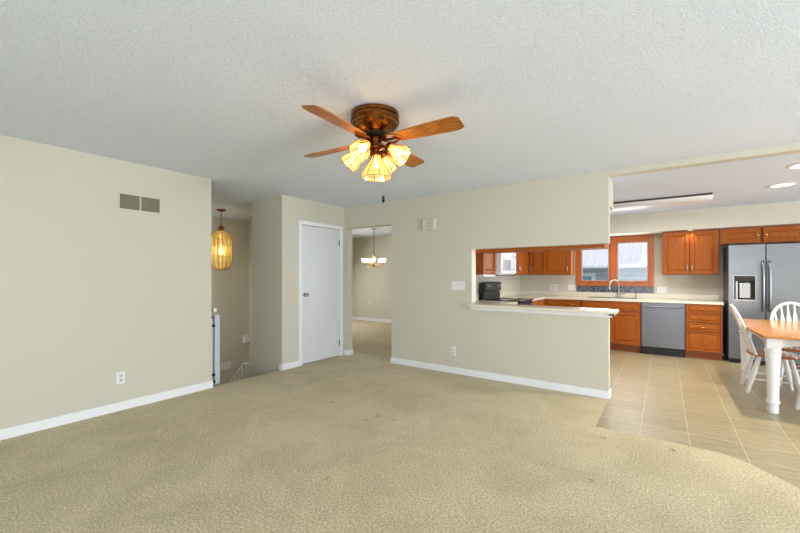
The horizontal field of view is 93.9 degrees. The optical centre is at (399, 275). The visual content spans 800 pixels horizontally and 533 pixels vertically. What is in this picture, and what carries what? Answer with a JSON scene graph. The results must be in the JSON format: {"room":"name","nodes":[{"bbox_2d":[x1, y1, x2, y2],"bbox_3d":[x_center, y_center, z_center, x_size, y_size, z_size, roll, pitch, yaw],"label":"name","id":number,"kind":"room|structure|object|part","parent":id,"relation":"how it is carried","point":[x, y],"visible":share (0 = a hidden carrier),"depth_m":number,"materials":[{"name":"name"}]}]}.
{"room":"living room","nodes":[
{"label":"living room","id":0,"kind":"room"},
{"bbox_2d":[0,135,343,428],"bbox_3d":[-3.385,0.742,3.328,0.710,3.740,7.530,0,0,35],"label":"wall","id":1,"kind":"structure","parent":0,"point":[92,290],"depth_m":3.59,"materials":[{"name":"beige paint"}]},
{"bbox_2d":[0,380,212,439],"bbox_3d":[-3.741,1.270,2.223,0.044,0.085,5.314,0,0,35],"label":"baseboard","id":2,"kind":"structure","parent":1,"relation":"attached to","point":[14,431],"depth_m":3.48,"materials":[{"name":"white paint"}]},
{"bbox_2d":[116,371,124,384],"bbox_3d":[-2.722,0.995,3.643,0.010,0.116,0.072,0,0,35],"label":"wall outlet","id":3,"kind":"object","parent":1,"relation":"attached to","point":[120,376],"visible":1,"depth_m":3.64,"materials":[{"name":"white plastic"}]},
{"bbox_2d":[118,191,160,214],"bbox_3d":[-2.626,-0.731,3.780,0.008,0.176,0.385,0,0,35],"label":"air vent","id":4,"kind":"object","parent":1,"relation":"in","point":[126,201],"visible":1,"depth_m":3.77,"materials":[{"name":"beige metal"}]},
{"bbox_2d":[211,314,219,384],"bbox_3d":[-2.497,0.892,4.679,0.662,0.840,0.142,0,0,35],"label":"gate","id":5,"kind":"object","parent":1,"relation":"attached to","point":[215,319],"visible":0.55,"depth_m":4.52,"materials":[{"name":"metal"}]},
{"bbox_2d":[279,360,298,370],"bbox_3d":[-1.570,1.270,5.313,0.064,0.085,0.314,0,0,35],"label":"baseboard","id":6,"kind":"structure","parent":1,"relation":"attached to","point":[295,363],"depth_m":5.27,"materials":[{"name":"white paint"}]},
{"bbox_2d":[299,220,342,365],"bbox_3d":[-1.230,0.252,5.802,0.156,2.120,0.898,0,0,35],"label":"door","id":7,"kind":"structure","parent":1,"relation":"in","point":[320,245],"depth_m":5.77,"materials":[{"name":"white paint"}]},
{"bbox_2d":[344,349,352,355],"bbox_3d":[-0.854,1.270,6.221,0.082,0.085,0.144,0,0,35],"label":"baseboard","id":8,"kind":"structure","parent":1,"relation":"attached to","point":[346,352],"depth_m":6.18,"materials":[{"name":"white paint"}]},
{"bbox_2d":[211,216,248,386],"bbox_3d":[-4.171,0.742,6.314,0.100,3.740,3.700,0,0,35],"label":"wall","id":9,"kind":"structure","parent":0,"point":[229,287],"depth_m":7.41,"materials":[{"name":"beige paint"}]},
{"bbox_2d":[220,361,230,370],"bbox_3d":[-3.409,1.759,7.293,0.016,0.138,0.203,0,0,35],"label":"light switch","id":10,"kind":"object","parent":9,"relation":"attached to","point":[227,365],"visible":0.89,"depth_m":7.29,"materials":[{"name":"white plastic"}]},
{"bbox_2d":[243,335,250,342],"bbox_3d":[-3.124,1.287,7.649,0.070,0.150,0.170,0,0,35],"label":"wall box","id":11,"kind":"object","parent":9,"relation":"attached to","point":[246,338],"visible":0.98,"depth_m":7.59,"materials":[{"name":"white plastic"}]},
{"bbox_2d":[352,235,391,319],"bbox_3d":[0.534,0.092,9.907,5.240,2.440,0.100,0,0,35],"label":"wall","id":12,"kind":"structure","parent":0,"point":[374,284],"depth_m":10.79,"materials":[{"name":"beige paint"}]},
{"bbox_2d":[352,316,391,322],"bbox_3d":[0.501,1.267,9.861,5.240,0.090,0.014,0,0,35],"label":"baseboard","id":13,"kind":"structure","parent":12,"relation":"attached to","point":[353,318],"depth_m":10.77,"materials":[{"name":"white paint"}]},
{"bbox_2d":[0,0,799,237],"bbox_3d":[0.607,-1.178,2.938,13.400,0.100,11.500,0,0,35],"label":"ceiling","id":14,"kind":"structure","parent":0,"point":[217,91],"depth_m":2.20,"materials":[{"name":"white paint"}]},
{"bbox_2d":[211,209,232,269],"bbox_3d":[-3.046,-0.616,6.364,0.364,1.025,0.364,0,0,35],"label":"pendant lamp","id":15,"kind":"object","parent":14,"relation":"hanging from","point":[220,228],"visible":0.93,"depth_m":6.34,"materials":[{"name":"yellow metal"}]},
{"bbox_2d":[361,228,385,266],"bbox_3d":[-0.608,-0.660,8.929,0.600,0.935,0.578,0,0,35],"label":"chandelier","id":16,"kind":"object","parent":14,"relation":"hanging from","point":[381,260],"visible":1,"depth_m":8.84,"materials":[{"name":"white glass"}]},
{"bbox_2d":[302,103,463,202],"bbox_3d":[-0.174,-0.816,2.600,0.974,0.625,0.974,0,0,-14],"label":"ceiling fan","id":17,"kind":"object","parent":14,"relation":"hanging from","point":[373,123],"visible":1,"depth_m":2.49,"materials":[{"name":"brown wood"}]},
{"bbox_3d":[-0.516,-0.934,2.807,0.480,0.008,0.142,0,12,31],"label":"blade","id":18,"kind":"part","parent":17,"relation":"part of","materials":[{"name":"brown wood"}]},
{"bbox_3d":[-0.381,-0.934,2.258,0.142,0.008,0.480,14,7,30],"label":"blade","id":19,"kind":"part","parent":17,"relation":"part of","materials":[{"name":"brown wood"}]},
{"bbox_3d":[-0.318,-0.844,2.665,0.082,0.052,0.052,-41,-15,19],"label":"bulb","id":20,"kind":"part","parent":17,"relation":"part of","materials":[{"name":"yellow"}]},
{"bbox_3d":[-0.239,-0.844,2.455,0.052,0.052,0.082,0,38,24],"label":"bulb","id":21,"kind":"part","parent":17,"relation":"part of","materials":[{"name":"white glass"}]},
{"bbox_3d":[-0.162,-0.787,2.597,0.052,0.082,0.052,0,0,31],"label":"bulb","id":22,"kind":"part","parent":17,"relation":"part of","materials":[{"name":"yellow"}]},
{"bbox_3d":[-0.109,-0.844,2.744,0.052,0.052,0.082,0,-38,24],"label":"bulb","id":23,"kind":"part","parent":17,"relation":"part of","materials":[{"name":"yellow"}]},
{"bbox_3d":[-0.030,-0.844,2.535,0.082,0.052,0.052,41,15,19],"label":"bulb","id":24,"kind":"part","parent":17,"relation":"part of","materials":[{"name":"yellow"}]},
{"bbox_3d":[0.034,-0.934,2.942,0.142,0.008,0.480,-14,-7,30],"label":"blade","id":25,"kind":"part","parent":17,"relation":"part of","materials":[{"name":"brown wood"}]},
{"bbox_3d":[0.168,-0.934,2.392,0.480,0.008,0.142,0,-12,31],"label":"blade","id":26,"kind":"part","parent":17,"relation":"part of","materials":[{"name":"brown wood"}]},
{"bbox_2d":[0,320,799,532],"bbox_3d":[0.563,1.412,2.877,13.400,0.200,11.350,0,0,35],"label":"floor","id":27,"kind":"structure","parent":0,"point":[352,443],"depth_m":2.70,"materials":[{"name":"beige carpet"}]},
{"bbox_2d":[481,282,533,304],"bbox_3d":[1.856,0.710,6.343,0.711,1.205,0.760,0,0,35],"label":"range","id":28,"kind":"object","parent":27,"relation":"on","point":[489,290],"visible":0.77,"depth_m":6.31,"materials":[{"name":"black metal"}]},
{"bbox_3d":[1.633,0.184,6.502,0.004,0.125,0.700,0,0,35],"label":"control panel","id":29,"kind":"part","parent":28,"relation":"part of","materials":[{"name":"black plastic"}]},
{"bbox_2d":[486,298,533,301],"bbox_3d":[1.860,0.407,6.341,0.600,0.020,0.760,0,0,35],"label":"cooktop","id":30,"kind":"object","parent":28,"relation":"in","point":[489,299],"depth_m":6.26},
{"bbox_2d":[532,299,544,305],"bbox_3d":[2.311,0.882,7.036,0.656,0.870,0.880,0,0,35],"label":"base cabinet","id":31,"kind":"object","parent":27,"relation":"on","point":[541,302],"visible":0.18,"depth_m":6.92,"materials":[{"name":"orange wood"}]},
{"bbox_3d":[2.662,0.534,7.043,0.020,0.155,0.417,0,0,35],"label":"drawer","id":32,"kind":"part","parent":31,"relation":"part of","materials":[{"name":"orange wood"}]},
{"bbox_2d":[544,299,580,306],"bbox_3d":[3.225,0.882,7.292,0.653,0.870,0.656,0,0,35],"label":"base cabinet","id":33,"kind":"object","parent":27,"relation":"on","point":[548,302],"visible":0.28,"depth_m":7.05,"materials":[{"name":"orange wood"}]},
{"bbox_3d":[2.932,0.534,7.154,0.304,0.155,0.020,0,0,35],"label":"drawer","id":34,"kind":"part","parent":33,"relation":"part of","materials":[{"name":"orange wood"}]},
{"bbox_3d":[3.187,0.534,6.974,0.304,0.155,0.020,0,0,35],"label":"drawer","id":35,"kind":"part","parent":33,"relation":"part of","materials":[{"name":"orange wood"}]},
{"bbox_2d":[581,300,640,352],"bbox_3d":[3.871,0.882,6.838,0.922,0.870,0.654,0,0,35],"label":"base cabinet","id":36,"kind":"object","parent":27,"relation":"on","point":[625,326],"visible":0.48,"depth_m":6.49,"materials":[{"name":"orange wood"}]},
{"bbox_2d":[500,295,723,304],"bbox_3d":[3.527,0.426,6.564,3.303,0.038,1.513,0,0,35],"label":"countertop","id":37,"kind":"structure","parent":36,"relation":"on","point":[535,297],"depth_m":6.52,"materials":[{"name":"beige stone"}]},
{"bbox_2d":[586,297,637,298],"bbox_3d":[3.889,0.425,6.857,0.810,0.044,0.400,0,0,35],"label":"sink","id":38,"kind":"object","parent":37,"relation":"in","point":[586,297],"visible":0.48,"depth_m":6.95,"materials":[{"name":"silver metal"}]},
{"bbox_2d":[608,280,625,296],"bbox_3d":[4.043,0.239,6.987,0.294,0.337,0.095,0,0,13],"label":"kitchen faucet","id":39,"kind":"object","parent":37,"relation":"on","point":[609,287],"visible":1,"depth_m":6.98,"materials":[{"name":"silver metal"}]},
{"bbox_3d":[4.010,0.194,6.989,0.196,0.247,0.024,0,0,-3],"label":"spout","id":40,"kind":"part","parent":39,"relation":"part of","materials":[{"name":"silver metal"}]},
{"bbox_3d":[3.892,0.907,6.476,0.441,0.560,0.020,0,0,35],"label":"door","id":41,"kind":"part","parent":36,"relation":"part of","materials":[{"name":"orange wood"}]},
{"bbox_2d":[641,302,684,357],"bbox_3d":[4.482,0.884,6.383,0.590,0.865,0.661,0,0,35],"label":"dishwasher","id":42,"kind":"object","parent":27,"relation":"on","point":[662,324],"visible":0.99,"depth_m":6.15,"materials":[{"name":"silver metal"}]},
{"bbox_3d":[4.340,1.254,6.181,0.586,0.125,0.015,0,0,35],"label":"kick plate","id":43,"kind":"part","parent":42,"relation":"part of","materials":[{"name":"black metal"}]},
{"bbox_3d":[4.306,0.512,6.133,0.541,0.028,0.049,0,0,35],"label":"handle","id":44,"kind":"part","parent":42,"relation":"part of","materials":[{"name":"silver metal"}]},
{"bbox_2d":[685,304,721,360],"bbox_3d":[4.923,0.882,6.093,0.456,0.870,0.656,0,0,35],"label":"base cabinet","id":45,"kind":"object","parent":27,"relation":"on","point":[703,322],"visible":0.99,"depth_m":5.86,"materials":[{"name":"orange wood"}]},
{"bbox_3d":[4.754,1.038,5.867,0.411,0.297,0.020,0,0,35],"label":"drawer","id":46,"kind":"part","parent":45,"relation":"part of","materials":[{"name":"orange wood"}]},
{"bbox_3d":[4.754,0.811,5.867,0.411,0.132,0.020,0,0,35],"label":"drawer","id":47,"kind":"part","parent":45,"relation":"part of","materials":[{"name":"orange wood"}]},
{"bbox_3d":[4.754,0.666,5.867,0.411,0.132,0.020,0,0,35],"label":"drawer","id":48,"kind":"part","parent":45,"relation":"part of","materials":[{"name":"orange wood"}]},
{"bbox_3d":[4.754,0.522,5.867,0.411,0.130,0.020,0,0,35],"label":"drawer","id":49,"kind":"part","parent":45,"relation":"part of","materials":[{"name":"orange wood"}]},
{"bbox_2d":[723,243,799,365],"bbox_3d":[5.522,0.415,5.641,0.910,1.806,0.694,0,0,35],"label":"refrigerator","id":50,"kind":"object","parent":27,"relation":"on","point":[757,278],"visible":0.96,"depth_m":5.50,"materials":[{"name":"silver metal"}]},
{"bbox_3d":[5.161,0.040,5.602,0.233,0.074,0.054,0,0,35],"label":"dispenser panel","id":51,"kind":"part","parent":50,"relation":"part of","materials":[{"name":"black plastic"}]},
{"bbox_3d":[5.146,0.184,5.582,0.255,0.385,0.004,0,0,35],"label":"dispenser frame","id":52,"kind":"part","parent":50,"relation":"part of","materials":[{"name":"silver metal"}]},
{"bbox_3d":[5.187,0.392,5.598,0.404,1.710,0.070,0,0,35],"label":"door","id":53,"kind":"part","parent":50,"relation":"part of","materials":[{"name":"silver metal"}]},
{"bbox_3d":[5.285,0.152,5.439,0.030,0.749,0.090,0,0,35],"label":"handle","id":54,"kind":"part","parent":50,"relation":"part of","materials":[{"name":"silver metal"}]},
{"bbox_3d":[5.342,0.152,5.398,0.030,0.749,0.090,0,0,35],"label":"handle","id":55,"kind":"part","parent":50,"relation":"part of","materials":[{"name":"silver metal"}]},
{"bbox_3d":[5.559,0.392,5.335,0.488,1.710,0.070,0,0,35],"label":"door","id":56,"kind":"part","parent":50,"relation":"part of","materials":[{"name":"silver metal"}]},
{"bbox_2d":[730,304,799,392],"bbox_3d":[4.162,0.828,4.284,0.576,0.986,0.473,0,0,35],"label":"dining chair","id":57,"kind":"object","parent":27,"relation":"on","point":[785,356],"visible":0.9,"depth_m":4.23,"materials":[{"name":"white wood"}]},
{"bbox_3d":[4.174,1.109,4.489,0.052,0.423,0.155,0,0,-30],"label":"leg","id":58,"kind":"part","parent":57,"relation":"part of","materials":[{"name":"white paint"}]},
{"bbox_3d":[3.973,1.109,4.203,0.155,0.423,0.052,0,0,10],"label":"leg","id":59,"kind":"part","parent":57,"relation":"part of","materials":[{"name":"white paint"}]},
{"bbox_3d":[4.221,0.889,4.242,0.430,0.034,0.473,0,0,35],"label":"seat","id":60,"kind":"part","parent":57,"relation":"part of","materials":[{"name":"brown wood"}]},
{"bbox_3d":[4.455,1.109,4.291,0.125,0.421,0.051,0,0,-8],"label":"leg","id":61,"kind":"part","parent":57,"relation":"part of","materials":[{"name":"white paint"}]},
{"bbox_3d":[4.253,1.109,4.005,0.051,0.421,0.125,0,0,-11],"label":"leg","id":62,"kind":"part","parent":57,"relation":"part of","materials":[{"name":"white paint"}]},
{"bbox_2d":[734,318,799,413],"bbox_3d":[4.390,0.940,3.926,1.120,0.756,1.740,0,0,35],"label":"dining table","id":63,"kind":"object","parent":27,"relation":"on","point":[775,334],"visible":0.78,"depth_m":3.58,"materials":[{"name":"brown wood"}]},
{"bbox_3d":[4.437,0.955,4.799,0.128,0.727,0.128,0,0,35],"label":"leg","id":64,"kind":"part","parent":63,"relation":"part of","materials":[{"name":"white paint"}]},
{"bbox_3d":[3.583,0.955,3.590,0.128,0.727,0.128,0,0,35],"label":"leg","id":65,"kind":"part","parent":63,"relation":"part of","materials":[{"name":"white paint"}]},
{"bbox_2d":[770,302,799,384],"bbox_3d":[4.898,0.828,4.611,0.473,0.986,0.576,0,0,35],"label":"dining chair","id":66,"kind":"object","parent":27,"relation":"on","point":[791,349],"visible":0.41,"depth_m":4.79,"materials":[{"name":"white paint"}]},
{"bbox_3d":[4.619,1.109,4.521,0.125,0.421,0.051,0,0,-11],"label":"leg","id":67,"kind":"part","parent":66,"relation":"part of","materials":[{"name":"white paint"}]},
{"bbox_3d":[4.856,0.889,4.552,0.473,0.034,0.430,0,0,35],"label":"seat","id":68,"kind":"part","parent":66,"relation":"part of","materials":[{"name":"brown wood"}]},
{"bbox_2d":[795,365,799,408],"bbox_3d":[3.941,0.828,3.360,0.473,0.986,0.576,0,0,35],"label":"dining chair","id":69,"kind":"object","parent":27,"relation":"on","point":[797,405],"visible":1,"depth_m":3.67,"materials":[{"name":"white paint"}]},
{"bbox_3d":[3.933,1.109,3.653,0.051,0.421,0.125,0,0,-8],"label":"leg","id":70,"kind":"part","parent":69,"relation":"part of","materials":[{"name":"white paint"}]},
{"bbox_3d":[1.883,0.882,4.789,1.330,0.870,0.636,0,0,35],"label":"base cabinet","id":71,"kind":"object","parent":27,"relation":"on","visible":0},
{"bbox_2d":[475,300,606,308],"bbox_3d":[1.768,0.426,5.191,2.013,0.038,1.216,0,0,35],"label":"countertop","id":72,"kind":"structure","parent":71,"relation":"on","point":[476,301],"depth_m":5.70,"materials":[{"name":"beige laminate"}]},
{"bbox_2d":[476,275,519,299],"bbox_3d":[1.619,0.092,6.815,0.100,2.440,3.700,0,0,35],"label":"wall","id":73,"kind":"structure","parent":0,"point":[509,283],"depth_m":7.30,"materials":[{"name":"beige paint"}]},
{"bbox_2d":[476,253,496,274],"bbox_3d":[1.299,-0.385,5.960,0.344,0.733,0.515,0,0,35],"label":"upper cabinet","id":74,"kind":"object","parent":73,"relation":"attached to","point":[485,263],"visible":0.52,"depth_m":5.75,"materials":[{"name":"orange wood"}]},
{"bbox_2d":[476,275,494,276],"bbox_3d":[1.313,-0.003,5.966,0.260,0.029,0.460,0,0,35],"label":"light","id":75,"kind":"object","parent":74,"relation":"attached to","point":[476,275],"visible":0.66,"depth_m":5.78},
{"bbox_3d":[1.388,-0.385,5.897,0.018,0.733,0.515,0,0,35],"label":"frame","id":76,"kind":"part","parent":74,"relation":"part of","materials":[{"name":"orange wood"}]},
{"bbox_3d":[1.404,-0.380,5.886,0.020,0.699,0.495,0,0,35],"label":"door","id":77,"kind":"part","parent":74,"relation":"part of","materials":[{"name":"orange wood"}]},
{"bbox_2d":[514,252,528,274],"bbox_3d":[2.228,-0.385,7.275,0.344,0.733,1.170,0,0,35],"label":"upper cabinet","id":78,"kind":"object","parent":73,"relation":"attached to","point":[522,258],"visible":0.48,"depth_m":7.25,"materials":[{"name":"orange wood"}]},
{"bbox_3d":[2.113,-0.380,6.891,0.020,0.699,0.390,0,0,35],"label":"door","id":79,"kind":"part","parent":78,"relation":"part of","materials":[{"name":"orange wood"}]},
{"bbox_3d":[2.350,-0.380,7.225,0.020,0.699,0.410,0,0,35],"label":"door","id":80,"kind":"part","parent":78,"relation":"part of","materials":[{"name":"orange wood"}]},
{"bbox_3d":[1.669,-0.585,6.483,0.344,0.333,0.760,0,0,35],"label":"upper cabinet","id":81,"kind":"object","parent":73,"relation":"attached to","visible":0},
{"bbox_2d":[495,253,515,275],"bbox_3d":[1.717,-0.212,6.449,0.442,0.416,0.752,0,0,35],"label":"microwave","id":82,"kind":"object","parent":81,"relation":"attached to","point":[505,262],"visible":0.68,"depth_m":6.21,"materials":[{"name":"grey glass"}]},
{"bbox_3d":[1.788,-0.223,6.291,0.040,0.370,0.575,0,0,35],"label":"door","id":83,"kind":"part","parent":82,"relation":"part of","materials":[{"name":"white plastic"}]},
{"bbox_3d":[2.005,-0.223,6.601,0.038,0.370,0.172,0,0,35],"label":"control panel","id":84,"kind":"part","parent":82,"relation":"part of","materials":[{"name":"white plastic"}]},
{"bbox_2d":[249,142,799,390],"bbox_3d":[2.027,0.742,4.169,12.500,3.740,0.150,0,0,35],"label":"wall","id":85,"kind":"structure","parent":0,"point":[429,317],"depth_m":4.73,"materials":[{"name":"beige paint"}]},
{"bbox_2d":[423,218,435,230],"bbox_3d":[0.410,-0.716,5.223,0.188,0.155,0.055,0,0,35],"label":"door chime","id":86,"kind":"object","parent":85,"relation":"attached to","point":[429,224],"visible":1,"depth_m":5.20,"materials":[{"name":"beige plastic"}]},
{"bbox_2d":[451,346,455,355],"bbox_3d":[0.719,1.013,5.033,0.072,0.116,0.010,0,0,35],"label":"wall outlet","id":87,"kind":"object","parent":85,"relation":"attached to","point":[453,349],"visible":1,"depth_m":5.03,"materials":[{"name":"white plastic"}]},
{"bbox_2d":[451,281,464,289],"bbox_3d":[0.771,0.130,4.992,0.196,0.116,0.016,0,0,35],"label":"light switch","id":88,"kind":"object","parent":85,"relation":"attached to","point":[455,285],"visible":1,"depth_m":4.99,"materials":[{"name":"white plastic"}]},
{"bbox_2d":[471,249,475,301],"bbox_3d":[0.971,-0.003,4.934,0.007,0.690,0.124,0,0,35],"label":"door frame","id":89,"kind":"structure","parent":85,"relation":"attached to","point":[473,252],"depth_m":4.92,"materials":[{"name":"beige paint"}]},
{"bbox_2d":[390,357,610,399],"bbox_3d":[1.080,1.270,4.855,2.903,0.085,0.144,0,0,35],"label":"baseboard","id":90,"kind":"structure","parent":85,"relation":"attached to","point":[603,394],"depth_m":4.58,"materials":[{"name":"white paint"}]},
{"bbox_2d":[476,247,534,253],"bbox_3d":[1.368,-0.535,4.965,0.805,0.451,0.379,0,0,35],"label":"upper cabinet","id":91,"kind":"object","parent":85,"relation":"attached to","point":[527,249],"visible":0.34,"depth_m":4.80,"materials":[{"name":"orange wood"}]},
{"bbox_2d":[468,303,618,317],"bbox_3d":[1.631,0.405,4.449,1.670,0.075,0.270,0,0,35],"label":"bar ledge","id":92,"kind":"object","parent":85,"relation":"attached to","point":[593,312],"visible":1,"depth_m":4.32,"materials":[{"name":"beige laminate"}]},
{"bbox_2d":[530,244,607,251],"bbox_3d":[2.030,-0.535,4.498,0.805,0.451,0.379,0,0,35],"label":"upper cabinet","id":93,"kind":"object","parent":85,"relation":"attached to","point":[597,246],"visible":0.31,"depth_m":4.38,"materials":[{"name":"orange wood"}]},
{"bbox_2d":[520,234,725,354],"bbox_3d":[5.947,0.119,5.870,8.060,2.385,0.140,0,0,35],"label":"wall","id":94,"kind":"structure","parent":0,"point":[675,284],"depth_m":6.68,"materials":[{"name":"beige paint"}]},
{"bbox_2d":[530,252,542,274],"bbox_3d":[2.855,-0.385,7.726,0.258,0.733,0.374,0,0,35],"label":"upper cabinet","id":95,"kind":"object","parent":94,"relation":"attached to","point":[536,258],"visible":0.62,"depth_m":7.60,"materials":[{"name":"orange wood"}]},
{"bbox_2d":[550,284,557,289],"bbox_3d":[3.183,0.237,7.730,0.144,0.116,0.010,0,0,35],"label":"wall outlet","id":96,"kind":"object","parent":94,"relation":"attached to","point":[552,286],"visible":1,"depth_m":7.73,"materials":[{"name":"white plastic"}]},
{"bbox_2d":[543,251,573,274],"bbox_3d":[3.176,-0.385,7.500,0.523,0.733,0.374,0,0,35],"label":"upper cabinet","id":97,"kind":"object","parent":94,"relation":"attached to","point":[554,262],"visible":0.63,"depth_m":7.37,"materials":[{"name":"orange wood"}]},
{"bbox_2d":[568,285,574,289],"bbox_3d":[3.459,0.237,7.531,0.140,0.116,0.016,0,0,35],"label":"light switch","id":98,"kind":"object","parent":94,"relation":"attached to","point":[570,287],"visible":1,"depth_m":7.53,"materials":[{"name":"white plastic"}]},
{"bbox_2d":[476,290,718,299],"bbox_3d":[2.962,0.362,5.765,3.305,0.087,3.475,0,0,35],"label":"backsplash","id":99,"kind":"structure","parent":94,"relation":"attached to","point":[511,293],"depth_m":7.08,"materials":[{"name":"beige stone"}]},
{"bbox_2d":[576,234,653,286],"bbox_3d":[4.060,-0.276,7.116,1.284,0.941,0.101,0,0,35],"label":"window","id":100,"kind":"structure","parent":94,"relation":"in","point":[613,247],"depth_m":7.07,"materials":[{"name":"brown wood"}]},
{"bbox_3d":[3.817,-0.261,7.311,0.542,0.791,0.064,0,0,35],"label":"sash","id":101,"kind":"part","parent":100,"relation":"part of","materials":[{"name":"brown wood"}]},
{"bbox_3d":[4.325,-0.261,6.952,0.542,0.791,0.064,0,0,35],"label":"sash","id":102,"kind":"part","parent":100,"relation":"part of","materials":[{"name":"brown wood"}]},
{"bbox_2d":[576,286,653,292],"bbox_3d":[4.058,0.257,7.113,1.284,0.120,0.008,0,0,35],"label":"trim","id":103,"kind":"structure","parent":94,"relation":"attached to","point":[623,289],"depth_m":7.08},
{"bbox_2d":[657,286,666,292],"bbox_3d":[4.676,0.250,6.671,0.140,0.116,0.016,0,0,35],"label":"light switch","id":104,"kind":"object","parent":94,"relation":"attached to","point":[659,289],"visible":1,"depth_m":6.68,"materials":[{"name":"white plastic"}]},
{"bbox_2d":[662,229,718,274],"bbox_3d":[4.874,-0.385,6.301,0.746,0.733,0.374,0,0,35],"label":"upper cabinet","id":105,"kind":"object","parent":94,"relation":"attached to","point":[694,252],"visible":1,"depth_m":6.17,"materials":[{"name":"orange wood"}]},
{"bbox_3d":[4.642,-0.380,6.289,0.356,0.699,0.020,0,0,35],"label":"door","id":106,"kind":"part","parent":105,"relation":"part of","materials":[{"name":"orange wood"}]},
{"bbox_3d":[4.941,-0.380,6.078,0.356,0.699,0.020,0,0,35],"label":"door","id":107,"kind":"part","parent":105,"relation":"part of","materials":[{"name":"orange wood"}]},
{"bbox_2d":[719,224,799,245],"bbox_3d":[5.588,-0.623,5.799,0.985,0.256,0.369,0,0,35],"label":"upper cabinet","id":108,"kind":"object","parent":94,"relation":"attached to","point":[780,234],"visible":1,"depth_m":5.70,"materials":[{"name":"orange wood"}]},
{"bbox_3d":[5.306,-0.618,5.820,0.440,0.222,0.020,0,0,35],"label":"door","id":109,"kind":"part","parent":108,"relation":"part of","materials":[{"name":"orange wood"}]},
{"bbox_3d":[5.698,-0.618,5.543,0.450,0.222,0.020,0,0,35],"label":"door","id":110,"kind":"part","parent":108,"relation":"part of","materials":[{"name":"orange wood"}]},
{"bbox_2d":[610,153,799,215],"bbox_3d":[4.895,-1.148,4.381,8.060,0.150,3.505,0,0,35],"label":"ceiling","id":111,"kind":"structure","parent":0,"point":[743,182],"depth_m":4.34,"materials":[{"name":"white paint"}]},
{"bbox_2d":[610,192,713,211],"bbox_3d":[3.637,-1.031,5.373,1.320,0.084,0.486,0,0,35],"label":"ceiling light","id":112,"kind":"object","parent":111,"relation":"attached to","point":[703,198],"visible":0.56,"depth_m":5.18,"materials":[{"name":"white plastic"}]},
{"bbox_3d":[3.496,-1.060,5.178,1.285,0.025,0.005,0,0,35],"label":"rail","id":113,"kind":"part","parent":112,"relation":"part of","materials":[{"name":"metal"}]},
{"bbox_2d":[768,182,797,187],"bbox_3d":[4.503,-1.067,4.398,0.250,0.009,0.250,0,0,35],"label":"recessed light","id":114,"kind":"object","parent":111,"relation":"in","point":[786,183],"visible":1,"depth_m":4.38,"materials":[{"name":"white paint"}]},
{"bbox_2d":[786,163,799,168],"bbox_3d":[3.907,-1.067,3.607,0.250,0.009,0.250,0,0,35],"label":"recessed light","id":115,"kind":"object","parent":111,"relation":"in","point":[794,166],"visible":1,"depth_m":3.66,"materials":[{"name":"white paint"}]},
{"bbox_2d":[610,179,799,235],"bbox_3d":[4.895,-0.913,4.381,8.060,0.320,3.505,0,0,35],"label":"wall","id":116,"kind":"structure","parent":0,"point":[782,213],"depth_m":5.93,"materials":[{"name":"beige paint"}]},
{"bbox_3d":[-3.130,2.662,5.578,2.650,0.100,3.700,0,0,35],"label":"floor","id":117,"kind":"structure","parent":0,"visible":0},
{"bbox_2d":[229,362,251,382],"bbox_3d":[-2.597,1.976,5.949,1.014,1.271,0.030,0,0,35],"label":"stair railing","id":118,"kind":"object","parent":117,"relation":"on","point":[244,363],"visible":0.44,"depth_m":5.84,"materials":[{"name":"white paint"}]},
{"label":"outside","id":119,"kind":"structure","parent":0,"visible":0},
{"bbox_3d":[9.124,2.912,14.647,26.000,0.200,17.545,0,0,35],"label":"ground","id":120,"kind":"structure","parent":119,"visible":0},
{"bbox_2d":[583,242,646,279],"bbox_3d":[7.701,-0.554,13.501,15.000,6.732,7.460,0,0,35],"label":"house","id":121,"kind":"structure","parent":120,"relation":"on","point":[632,256],"depth_m":10.68,"materials":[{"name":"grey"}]},
{"bbox_3d":[5.234,0.362,11.221,0.940,0.700,0.030,0,0,35],"label":"pane","id":122,"kind":"part","parent":121,"relation":"part of","materials":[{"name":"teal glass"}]}
]}

